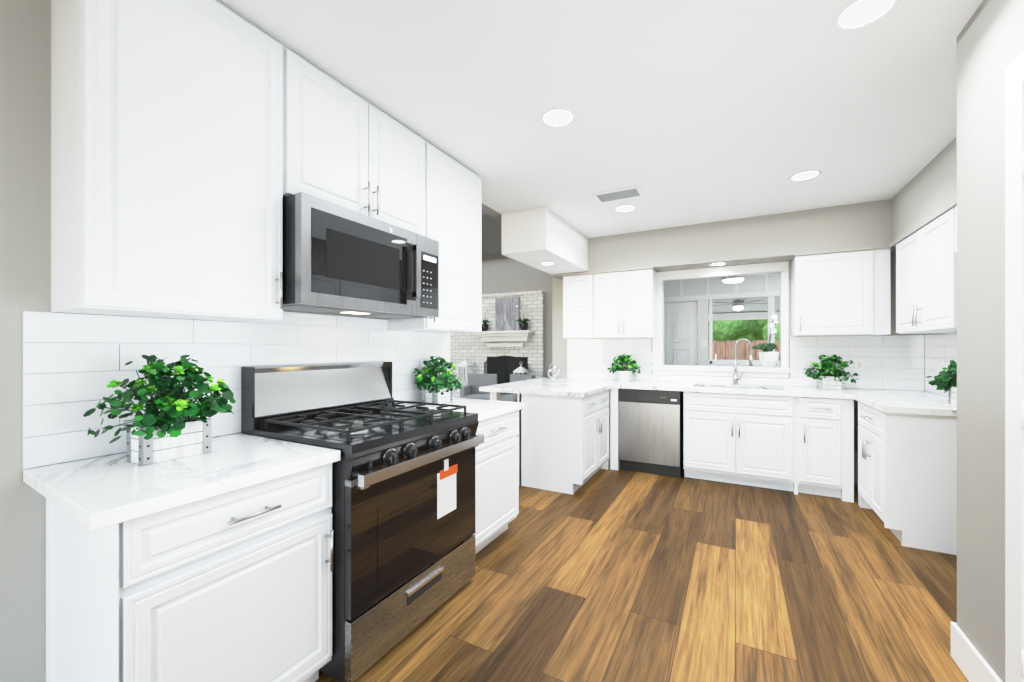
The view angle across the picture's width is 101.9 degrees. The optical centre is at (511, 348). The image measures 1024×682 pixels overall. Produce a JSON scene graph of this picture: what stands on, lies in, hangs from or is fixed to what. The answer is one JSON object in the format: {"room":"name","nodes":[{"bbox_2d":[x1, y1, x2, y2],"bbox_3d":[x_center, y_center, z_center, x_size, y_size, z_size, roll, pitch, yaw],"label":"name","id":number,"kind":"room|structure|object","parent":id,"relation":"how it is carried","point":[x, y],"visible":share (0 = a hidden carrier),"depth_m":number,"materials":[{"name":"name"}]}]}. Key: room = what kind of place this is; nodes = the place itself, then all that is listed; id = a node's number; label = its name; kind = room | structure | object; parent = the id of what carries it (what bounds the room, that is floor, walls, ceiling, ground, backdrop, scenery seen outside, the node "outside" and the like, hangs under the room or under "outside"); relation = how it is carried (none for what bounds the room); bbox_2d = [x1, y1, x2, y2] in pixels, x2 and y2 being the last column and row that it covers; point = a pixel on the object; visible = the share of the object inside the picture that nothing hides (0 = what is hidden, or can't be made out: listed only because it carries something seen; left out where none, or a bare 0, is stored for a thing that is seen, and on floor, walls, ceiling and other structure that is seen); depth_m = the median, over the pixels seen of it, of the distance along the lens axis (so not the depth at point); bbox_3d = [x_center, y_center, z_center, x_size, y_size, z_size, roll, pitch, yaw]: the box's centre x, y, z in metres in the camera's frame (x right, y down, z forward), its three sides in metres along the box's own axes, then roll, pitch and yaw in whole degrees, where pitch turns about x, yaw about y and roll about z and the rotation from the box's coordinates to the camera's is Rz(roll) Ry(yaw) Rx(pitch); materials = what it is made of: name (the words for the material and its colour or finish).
{"room":"kitchen","nodes":[
{"label":"kitchen","id":0,"kind":"room"},
{"bbox_2d":[0,0,501,681],"bbox_3d":[-0.960,-0.400,2.562,0.120,3.400,11.600,0,0,28],"label":"wall","id":1,"kind":"structure","parent":0,"point":[24,154],"depth_m":1.32,"materials":[{"name":"grey paint"}]},
{"bbox_2d":[51,0,282,321],"bbox_3d":[-1.232,-0.703,1.549,0.362,1.165,0.617,0,0,28],"label":"upper cabinet","id":2,"kind":"object","parent":1,"relation":"attached to","point":[166,158],"visible":1,"depth_m":1.39,"materials":[{"name":"white wood"}]},
{"bbox_2d":[23,311,449,468],"bbox_3d":[-1.024,0.101,2.306,0.008,0.569,2.240,0,0,28],"label":"tile backsplash","id":3,"kind":"structure","parent":1,"relation":"attached to","point":[74,365],"depth_m":1.59,"materials":[{"name":"white tile"}]},
{"bbox_2d":[283,47,424,235],"bbox_3d":[-0.869,-0.970,2.223,0.362,0.630,0.906,0,0,28],"label":"upper cabinet","id":4,"kind":"object","parent":1,"relation":"attached to","point":[343,146],"visible":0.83,"depth_m":2.04,"materials":[{"name":"white wood"}]},
{"bbox_2d":[215,0,478,176],"bbox_3d":[-0.893,-1.292,2.248,0.293,0.013,2.168,0,0,28],"label":"cabinet filler","id":5,"kind":"object","parent":4,"relation":"attached to","point":[329,76],"visible":0.11,"depth_m":1.93,"materials":[{"name":"white wood"}]},
{"bbox_2d":[283,192,438,318],"bbox_3d":[-0.812,-0.415,2.192,0.468,0.460,0.902,0,0,28],"label":"microwave","id":6,"kind":"object","parent":4,"relation":"attached to","point":[339,260],"visible":0.94,"depth_m":1.95,"materials":[{"name":"silver metal"}]},
{"bbox_2d":[388,141,481,332],"bbox_3d":[-0.501,-0.703,2.906,0.362,1.165,0.638,0,0,28],"label":"upper cabinet","id":7,"kind":"object","parent":1,"relation":"attached to","point":[453,207],"visible":0.69,"depth_m":2.81,"materials":[{"name":"white wood"}]},
{"bbox_2d":[562,266,653,275],"bbox_3d":[1.078,-0.890,4.798,1.070,0.030,0.020,0,0,28],"label":"trim","id":8,"kind":"structure","parent":1,"relation":"attached to","point":[643,267],"depth_m":4.77,"materials":[{"name":"grey paint"}]},
{"bbox_2d":[482,212,501,255],"bbox_3d":[-3.989,-2.050,4.192,7.000,0.100,11.600,0,0,28],"label":"ceiling","id":9,"kind":"structure","parent":0,"point":[491,235],"depth_m":7.36,"materials":[{"name":"grey paint"}]},
{"bbox_2d":[482,253,551,376],"bbox_3d":[-1.204,-0.500,9.365,7.000,3.600,0.150,0,0,28],"label":"wall","id":10,"kind":"structure","parent":0,"point":[501,273],"depth_m":8.56,"materials":[{"name":"grey paint"}]},
{"bbox_2d":[450,290,544,388],"bbox_3d":[-0.500,0.080,8.827,2.550,2.440,0.129,0,0,28],"label":"brick wall","id":11,"kind":"structure","parent":10,"relation":"attached to","point":[474,349],"depth_m":8.56,"materials":[{"name":"white brick"}]},
{"bbox_2d":[474,330,534,346],"bbox_3d":[-0.169,-0.190,8.461,1.280,0.320,0.259,0,0,28],"label":"mantel shelf","id":12,"kind":"object","parent":11,"relation":"attached to","point":[502,336],"visible":0.94,"depth_m":8.41,"materials":[{"name":"white"}]},
{"bbox_2d":[482,307,489,330],"bbox_3d":[-0.557,-0.607,8.625,0.257,0.511,0.254,0,0,28],"label":"orchid","id":13,"kind":"object","parent":12,"relation":"on","point":[485,326],"visible":0.88,"depth_m":8.61,"materials":[{"name":"green plant"}]},
{"bbox_2d":[515,304,529,329],"bbox_3d":[0.224,-0.613,8.212,0.336,0.525,0.240,0,0,28],"label":"orchid","id":14,"kind":"object","parent":12,"relation":"on","point":[523,325],"visible":0.9,"depth_m":8.18,"materials":[{"name":"green plant"}]},
{"bbox_2d":[487,357,527,362],"bbox_3d":[-0.109,0.540,8.573,0.960,0.720,0.006,0,0,28],"label":"firebox","id":15,"kind":"object","parent":11,"relation":"attached to","point":[525,359],"visible":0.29,"depth_m":8.40,"materials":[{"name":"black metal"}]},
{"bbox_2d":[495,297,519,330],"bbox_3d":[-0.097,-0.696,8.522,0.550,0.689,0.035,0,0,28],"label":"picture","id":16,"kind":"object","parent":11,"relation":"attached to","point":[507,313],"visible":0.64,"depth_m":8.50},
{"bbox_2d":[217,0,982,237],"bbox_3d":[0.117,-1.360,0.607,3.630,0.120,9.180,0,0,28],"label":"ceiling","id":17,"kind":"structure","parent":0,"point":[690,112],"depth_m":2.10,"materials":[{"name":"white paint"}]},
{"bbox_2d":[502,207,587,274],"bbox_3d":[0.400,-1.105,4.466,0.470,0.390,1.245,0,0,28],"label":"soffit","id":18,"kind":"object","parent":17,"relation":"attached to","point":[535,237],"visible":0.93,"depth_m":4.01,"materials":[{"name":"white paint"}]},
{"bbox_2d":[540,262,554,264],"bbox_3d":[0.381,-0.906,4.440,0.172,0.006,0.172,0,0,28],"label":"recessed light","id":19,"kind":"object","parent":18,"relation":"attached to","point":[547,263],"visible":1,"depth_m":4.44,"materials":[{"name":"white plastic"}]},
{"bbox_2d":[540,107,576,127],"bbox_3d":[0.259,-1.296,2.337,0.208,0.006,0.208,0,0,28],"label":"recessed light","id":20,"kind":"object","parent":17,"relation":"in","point":[557,117],"visible":1,"depth_m":2.33,"materials":[{"name":"white plastic"}]},
{"bbox_2d":[592,185,643,202],"bbox_3d":[0.893,-1.292,3.494,0.380,0.015,0.220,0,0,28],"label":"ceiling vent","id":21,"kind":"object","parent":17,"relation":"in","point":[619,194],"visible":1,"depth_m":3.47,"materials":[{"name":"white metal"}]},
{"bbox_2d":[614,204,636,211],"bbox_3d":[1.052,-1.296,3.852,0.208,0.006,0.208,0,0,28],"label":"recessed light","id":22,"kind":"object","parent":17,"relation":"in","point":[626,208],"visible":0.98,"depth_m":3.85,"materials":[{"name":"white plastic"}]},
{"bbox_2d":[552,137,956,279],"bbox_3d":[1.555,-1.095,3.405,3.510,0.410,2.650,0,0,28],"label":"soffit","id":23,"kind":"object","parent":17,"relation":"attached to","point":[929,189],"depth_m":3.98,"materials":[{"name":"grey paint"}]},
{"bbox_2d":[709,262,726,265],"bbox_3d":[2.173,-0.886,4.373,0.172,0.006,0.172,0,0,28],"label":"recessed light","id":24,"kind":"object","parent":23,"relation":"in","point":[718,264],"visible":0.98,"depth_m":4.38,"materials":[{"name":"white plastic"}]},
{"bbox_2d":[794,244,887,255],"bbox_3d":[2.976,-0.890,3.776,0.680,0.030,0.020,0,0,28],"label":"trim","id":25,"kind":"structure","parent":23,"relation":"attached to","point":[885,245],"depth_m":3.76,"materials":[{"name":"grey paint"}]},
{"bbox_2d":[788,169,821,181],"bbox_3d":[2.202,-1.296,3.119,0.208,0.006,0.208,0,0,28],"label":"recessed light","id":26,"kind":"object","parent":17,"relation":"in","point":[805,175],"visible":1,"depth_m":3.11,"materials":[{"name":"white plastic"}]},
{"bbox_2d":[831,0,900,31],"bbox_3d":[1.359,-1.296,1.596,0.208,0.006,0.208,0,0,28],"label":"recessed light","id":27,"kind":"object","parent":17,"relation":"in","point":[852,15],"visible":1,"depth_m":1.61,"materials":[{"name":"white plastic"}]},
{"bbox_2d":[315,463,968,681],"bbox_3d":[-0.305,1.325,4.707,13.000,0.050,16.000,0,0,28],"label":"floor","id":28,"kind":"structure","parent":0,"point":[609,575],"depth_m":2.16,"materials":[{"name":"brown wood"}]},
{"bbox_2d":[46,463,332,681],"bbox_3d":[-1.097,0.863,1.454,0.686,0.874,0.635,0,0,28],"label":"base cabinet","id":29,"kind":"object","parent":28,"relation":"on","point":[234,586],"visible":0.96,"depth_m":1.25,"materials":[{"name":"white wood"}]},
{"bbox_2d":[23,433,340,530],"bbox_3d":[-1.112,0.406,1.428,0.683,0.039,0.692,0,0,28],"label":"countertop","id":30,"kind":"structure","parent":29,"relation":"on","point":[94,493],"depth_m":1.26,"materials":[{"name":"stone"}]},
{"bbox_2d":[83,355,234,465],"bbox_3d":[-1.212,0.203,1.472,0.309,0.363,0.419,0,0,28],"label":"potted plant","id":31,"kind":"object","parent":30,"relation":"on","point":[171,429],"visible":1,"depth_m":1.42,"materials":[{"name":"green plant"}]},
{"bbox_2d":[241,362,483,681],"bbox_3d":[-0.692,0.692,2.092,0.776,1.216,0.866,0,0,28],"label":"gas range","id":32,"kind":"object","parent":28,"relation":"on","point":[403,502],"visible":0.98,"depth_m":1.86,"materials":[{"name":"black metal"}]},
{"bbox_2d":[452,389,459,397],"bbox_3d":[-0.464,1.100,8.472,2.150,0.400,0.519,0,0,28],"label":"hearth","id":33,"kind":"object","parent":28,"relation":"on","point":[455,393],"visible":0.07,"depth_m":8.57,"materials":[{"name":"white brick"}]},
{"bbox_2d":[457,355,473,390],"bbox_3d":[-0.980,0.523,8.727,0.260,0.752,0.260,0,0,28],"label":"lantern","id":34,"kind":"object","parent":33,"relation":"on","point":[464,364],"visible":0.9,"depth_m":8.67,"materials":[{"name":"white metal"}]},
{"bbox_2d":[484,356,527,383],"bbox_3d":[-0.136,0.524,8.523,1.021,0.748,0.024,0,0,28],"label":"fireplace screen","id":35,"kind":"object","parent":33,"relation":"on","point":[503,368],"visible":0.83,"depth_m":8.55,"materials":[{"name":"black metal"}]},
{"bbox_2d":[513,363,527,374],"bbox_3d":[0.174,0.581,8.106,0.240,0.635,0.240,0,0,28],"label":"lantern","id":36,"kind":"object","parent":33,"relation":"on","point":[520,370],"visible":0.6,"depth_m":8.04,"materials":[{"name":"white"}]},
{"bbox_2d":[490,392,500,400],"bbox_3d":[-0.169,0.863,4.179,0.080,0.874,0.080,0,0,28],"label":"support post","id":37,"kind":"object","parent":28,"relation":"on","point":[495,396],"depth_m":4.15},
{"bbox_2d":[474,410,518,553],"bbox_3d":[-0.374,0.863,2.797,0.686,0.874,0.670,0,0,28],"label":"base cabinet","id":38,"kind":"object","parent":28,"relation":"on","point":[496,481],"visible":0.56,"depth_m":2.67,"materials":[{"name":"white wood"}]},
{"bbox_2d":[405,398,524,420],"bbox_3d":[-0.370,0.406,2.807,0.683,0.039,0.688,0,0,28],"label":"countertop","id":39,"kind":"structure","parent":38,"relation":"on","point":[485,409],"depth_m":2.77,"materials":[{"name":"stone"}]},
{"bbox_2d":[413,356,463,403],"bbox_3d":[-0.499,0.217,2.922,0.312,0.336,0.395,0,0,28],"label":"potted plant","id":40,"kind":"object","parent":39,"relation":"on","point":[433,388],"visible":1,"depth_m":2.85,"materials":[{"name":"green plant"}]},
{"bbox_2d":[518,389,609,494],"bbox_3d":[0.548,0.863,4.192,0.640,0.874,0.900,0,0,28],"label":"base cabinet","id":41,"kind":"object","parent":28,"relation":"on","point":[564,444],"visible":0.96,"depth_m":3.80,"materials":[{"name":"white wood"}]},
{"bbox_2d":[479,381,614,396],"bbox_3d":[0.369,0.406,4.271,1.080,0.039,0.930,0,0,28],"label":"countertop","id":42,"kind":"structure","parent":41,"relation":"on","point":[557,388],"depth_m":4.08,"materials":[{"name":"stone"}]},
{"bbox_2d":[523,377,947,398],"bbox_3d":[1.920,0.406,4.337,3.748,0.039,0.658,0,0,28],"label":"countertop","id":43,"kind":"structure","parent":41,"relation":"on","point":[797,391],"depth_m":4.02,"materials":[{"name":"stone"}]},
{"bbox_2d":[548,364,559,378],"bbox_3d":[0.522,0.291,5.170,0.154,0.188,0.070,0,0,28],"label":"knot","id":44,"kind":"object","parent":43,"relation":"on","point":[555,374],"visible":1,"depth_m":5.16,"materials":[{"name":"white"}]},
{"bbox_2d":[607,353,641,381],"bbox_3d":[1.300,0.218,4.805,0.374,0.334,0.347,0,0,28],"label":"potted plant","id":45,"kind":"object","parent":43,"relation":"on","point":[623,374],"visible":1,"depth_m":4.78,"materials":[{"name":"green plant"}]},
{"bbox_2d":[732,338,753,384],"bbox_3d":[2.398,0.141,4.315,0.060,0.489,0.203,0,0,-38],"label":"pull-down faucet","id":46,"kind":"object","parent":43,"relation":"on","point":[735,375],"visible":1,"depth_m":4.34,"materials":[{"name":"silver metal"}]},
{"bbox_2d":[804,355,859,389],"bbox_3d":[2.980,0.221,3.888,0.426,0.328,0.294,0,0,28],"label":"potted plant","id":47,"kind":"object","parent":43,"relation":"on","point":[832,378],"visible":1,"depth_m":3.86,"materials":[{"name":"green plant"}]},
{"bbox_2d":[610,388,619,469],"bbox_3d":[1.242,0.863,4.715,0.083,0.874,0.630,0,0,28],"label":"filler panel","id":48,"kind":"object","parent":28,"relation":"on","point":[614,462],"visible":0.36,"depth_m":4.44,"materials":[{"name":"white wood"}]},
{"bbox_2d":[618,388,683,476],"bbox_3d":[1.543,0.865,4.535,0.609,0.870,0.602,0,0,28],"label":"dishwasher","id":49,"kind":"object","parent":28,"relation":"on","point":[650,431],"visible":0.94,"depth_m":4.27,"materials":[{"name":"silver metal"}]},
{"bbox_2d":[684,391,793,491],"bbox_3d":[2.241,0.863,4.157,0.915,0.874,0.670,0,0,28],"label":"base cabinet","id":50,"kind":"object","parent":28,"relation":"on","point":[745,439],"visible":1,"depth_m":3.89,"materials":[{"name":"white wood"}]},
{"bbox_2d":[793,396,853,502],"bbox_3d":[2.828,0.863,3.841,0.418,0.874,0.670,0,0,28],"label":"base cabinet","id":51,"kind":"object","parent":28,"relation":"on","point":[823,446],"visible":0.96,"depth_m":3.58,"materials":[{"name":"white wood"}]},
{"bbox_2d":[858,401,956,554],"bbox_3d":[2.935,0.863,2.974,0.664,0.874,0.780,0,0,28],"label":"base cabinet","id":52,"kind":"object","parent":28,"relation":"on","point":[907,478],"visible":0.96,"depth_m":2.71,"materials":[{"name":"white wood"}]},
{"bbox_2d":[851,393,956,415],"bbox_3d":[2.941,0.406,2.957,0.643,0.039,0.805,0,0,28],"label":"countertop","id":53,"kind":"structure","parent":52,"relation":"on","point":[910,402],"depth_m":2.91,"materials":[{"name":"stone"}]},
{"bbox_2d":[926,360,956,404],"bbox_3d":[3.029,0.224,2.809,0.311,0.323,0.357,0,0,28],"label":"potted plant","id":54,"kind":"object","parent":53,"relation":"on","point":[944,381],"visible":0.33,"depth_m":2.86,"materials":[{"name":"green plant"}]},
{"bbox_3d":[-2.106,1.294,8.005,6.700,0.012,3.100,0,0,28],"label":"carpet floor","id":55,"kind":"structure","parent":28,"relation":"on","visible":0},
{"bbox_2d":[460,374,496,399],"bbox_3d":[-0.577,0.890,7.482,0.600,0.820,0.570,0,0,8],"label":"upholstered chair","id":56,"kind":"object","parent":55,"relation":"on","point":[470,390],"visible":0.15,"depth_m":7.65,"materials":[{"name":"fabric"}]},
{"bbox_2d":[501,374,534,401],"bbox_3d":[0.028,0.890,7.384,0.600,0.820,0.570,0,0,43],"label":"upholstered chair","id":57,"kind":"object","parent":55,"relation":"on","point":[511,397],"visible":0.1,"depth_m":7.39,"materials":[{"name":"fabric"}]},
{"bbox_2d":[664,273,779,366],"bbox_3d":[3.653,0.070,6.152,4.600,2.460,0.142,0,0,28],"label":"wall","id":58,"kind":"structure","parent":0,"point":[702,292],"depth_m":6.41,"materials":[{"name":"white paint"}]},
{"bbox_2d":[664,302,696,365],"bbox_3d":[2.559,0.280,6.703,0.790,2.020,0.120,0,0,28],"label":"door","id":59,"kind":"structure","parent":58,"relation":"in","point":[680,333],"depth_m":6.65,"materials":[{"name":"white wood"}]},
{"bbox_2d":[552,252,925,483],"bbox_3d":[2.216,0.000,4.633,3.750,2.600,0.140,0,0,28],"label":"wall","id":60,"kind":"structure","parent":0,"point":[559,350],"depth_m":4.87,"materials":[{"name":"grey paint"}]},
{"bbox_2d":[563,274,599,338],"bbox_3d":[0.858,-0.497,5.095,0.380,0.755,0.325,0,0,28],"label":"upper cabinet","id":61,"kind":"object","parent":60,"relation":"attached to","point":[578,306],"visible":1,"depth_m":4.95,"materials":[{"name":"white wood"}]},
{"bbox_2d":[594,269,656,338],"bbox_3d":[1.313,-0.497,4.828,0.666,0.755,0.362,0,0,28],"label":"upper cabinet","id":62,"kind":"object","parent":60,"relation":"attached to","point":[625,304],"visible":1,"depth_m":4.69,"materials":[{"name":"white wood"}]},
{"bbox_2d":[651,261,789,377],"bbox_3d":[2.261,-0.297,4.600,1.350,1.205,0.195,0,0,28],"label":"window","id":63,"kind":"structure","parent":60,"relation":"in","point":[658,367],"depth_m":4.49,"materials":[{"name":"white wood"}]},
{"bbox_2d":[567,335,923,390],"bbox_3d":[2.215,0.134,4.549,3.408,0.503,0.008,0,0,28],"label":"tile backsplash","id":64,"kind":"structure","parent":60,"relation":"attached to","point":[894,362],"depth_m":4.12,"materials":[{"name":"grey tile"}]},
{"bbox_2d":[601,356,606,364],"bbox_3d":[1.133,0.150,5.122,0.070,0.116,0.008,0,0,28],"label":"electrical outlet","id":65,"kind":"object","parent":64,"relation":"attached to","point":[603,360],"visible":1,"depth_m":5.12,"materials":[{"name":"white plastic"}]},
{"bbox_2d":[798,356,805,367],"bbox_3d":[2.912,0.140,4.164,0.070,0.116,0.008,0,0,28],"label":"light switch","id":66,"kind":"object","parent":64,"relation":"attached to","point":[801,361],"visible":1,"depth_m":4.16,"materials":[{"name":"white plastic"}]},
{"bbox_2d":[855,359,863,370],"bbox_3d":[3.308,0.160,3.950,0.070,0.116,0.008,0,0,28],"label":"electrical outlet","id":67,"kind":"object","parent":64,"relation":"attached to","point":[859,364],"visible":1,"depth_m":3.95,"materials":[{"name":"white"}]},
{"bbox_2d":[749,314,779,366],"bbox_3d":[2.680,-0.077,4.394,0.302,0.548,0.354,0,0,28],"label":"potted orchid","id":68,"kind":"object","parent":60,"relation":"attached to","point":[768,357],"depth_m":4.32,"materials":[{"name":"white ceramic"}]},
{"bbox_2d":[791,248,889,335],"bbox_3d":[3.055,-0.497,3.891,0.690,0.755,0.362,0,0,28],"label":"upper cabinet","id":69,"kind":"object","parent":60,"relation":"attached to","point":[841,294],"visible":1,"depth_m":3.77,"materials":[{"name":"white wood"}]},
{"bbox_2d":[957,0,1023,681],"bbox_3d":[0.647,0.000,-1.251,0.695,2.600,6.410,0,0,28],"label":"wall","id":70,"kind":"structure","parent":0,"point":[990,43],"depth_m":1.55,"materials":[{"name":"grey paint"}]},
{"bbox_2d":[888,198,956,247],"bbox_3d":[2.745,-0.890,2.597,0.020,0.030,2.315,0,0,28],"label":"trim","id":71,"kind":"structure","parent":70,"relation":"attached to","point":[940,212],"depth_m":2.91,"materials":[{"name":"grey paint"}]},
{"bbox_2d":[955,206,956,251],"bbox_3d":[2.591,-0.728,1.981,0.325,0.295,1.105,0,0,28],"label":"upper cabinet","id":72,"kind":"object","parent":70,"relation":"attached to","point":[956,229],"visible":0.1,"depth_m":2.52,"materials":[{"name":"white wood"}]},
{"bbox_2d":[951,622,1001,681],"bbox_3d":[1.821,1.227,1.535,0.150,0.146,0.420,0,0,28],"label":"baseboard","id":73,"kind":"structure","parent":70,"relation":"attached to","point":[970,662],"depth_m":1.62,"materials":[{"name":"white wood"}]},
{"bbox_2d":[1005,52,1023,681],"bbox_3d":[1.393,0.185,0.899,0.027,2.230,1.105,0,0,28],"label":"door frame","id":74,"kind":"structure","parent":70,"relation":"attached to","point":[1014,371],"depth_m":1.34,"materials":[{"name":"white wood"}]},
{"bbox_3d":[1.634,0.000,-0.278,0.120,2.600,9.060,0,0,28],"label":"wall","id":75,"kind":"structure","parent":0,"visible":0},
{"bbox_2d":[896,208,956,333],"bbox_3d":[3.088,-0.497,2.943,0.362,0.755,1.050,0,0,28],"label":"upper cabinet","id":76,"kind":"object","parent":75,"relation":"attached to","point":[926,279],"visible":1,"depth_m":2.89,"materials":[{"name":"white wood"}]},
{"bbox_2d":[925,333,956,395],"bbox_3d":[3.375,0.134,3.094,0.008,0.503,1.448,0,0,28],"label":"tile backsplash","id":77,"kind":"structure","parent":75,"relation":"attached to","point":[940,349],"depth_m":3.50,"materials":[{"name":"grey tile"}]},
{"bbox_3d":[3.252,-1.200,5.302,4.700,0.080,2.020,0,0,28],"label":"ceiling","id":78,"kind":"structure","parent":0,"visible":0},
{"bbox_2d":[685,274,778,282],"bbox_3d":[2.971,-1.020,5.631,1.198,0.280,1.209,0,0,28],"label":"ceiling fan","id":79,"kind":"object","parent":78,"relation":"hanging from","point":[733,279],"visible":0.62,"depth_m":5.54,"materials":[{"name":"silver metal"}]},
{"label":"outside","id":80,"kind":"structure","parent":0,"visible":0},
{"bbox_3d":[7.402,1.335,13.746,16.000,0.050,16.775,0,0,28],"label":"lawn","id":81,"kind":"structure","parent":80,"visible":0},
{"bbox_2d":[697,360,779,364],"bbox_3d":[5.712,0.790,9.554,9.000,1.020,0.080,0,0,28],"label":"railing","id":82,"kind":"object","parent":81,"relation":"on","point":[778,363],"depth_m":9.71,"materials":[{"name":"white"}]},
{"bbox_2d":[697,340,779,365],"bbox_3d":[7.061,0.530,11.548,17.485,1.540,0.030,0,0,28],"label":"fence","id":83,"kind":"object","parent":81,"relation":"on","point":[743,352],"visible":0.06,"depth_m":11.91,"materials":[{"name":"brown wood"}]},
{"bbox_2d":[697,319,779,359],"bbox_3d":[8.870,-1.415,17.183,16.881,5.818,9.951,0,0,28],"label":"trees","id":84,"kind":"object","parent":81,"relation":"on","point":[734,330],"depth_m":15.17,"materials":[{"name":"green plant"}]},
{"bbox_3d":[5.592,1.294,7.168,6.950,0.029,3.475,0,0,28],"label":"patio","id":85,"kind":"object","parent":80,"visible":0},
{"bbox_2d":[664,297,779,320],"bbox_3d":[5.615,-0.011,7.212,6.950,2.579,3.575,0,0,28],"label":"patio cover","id":86,"kind":"object","parent":85,"relation":"on","point":[721,312],"depth_m":9.11,"materials":[{"name":"white"}]},
{"bbox_2d":[712,299,767,310],"bbox_3d":[4.331,-0.852,7.935,1.280,0.290,1.222,0,0,28],"label":"ceiling fan","id":87,"kind":"object","parent":86,"relation":"hanging from","point":[738,305],"visible":0.94,"depth_m":7.84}
]}

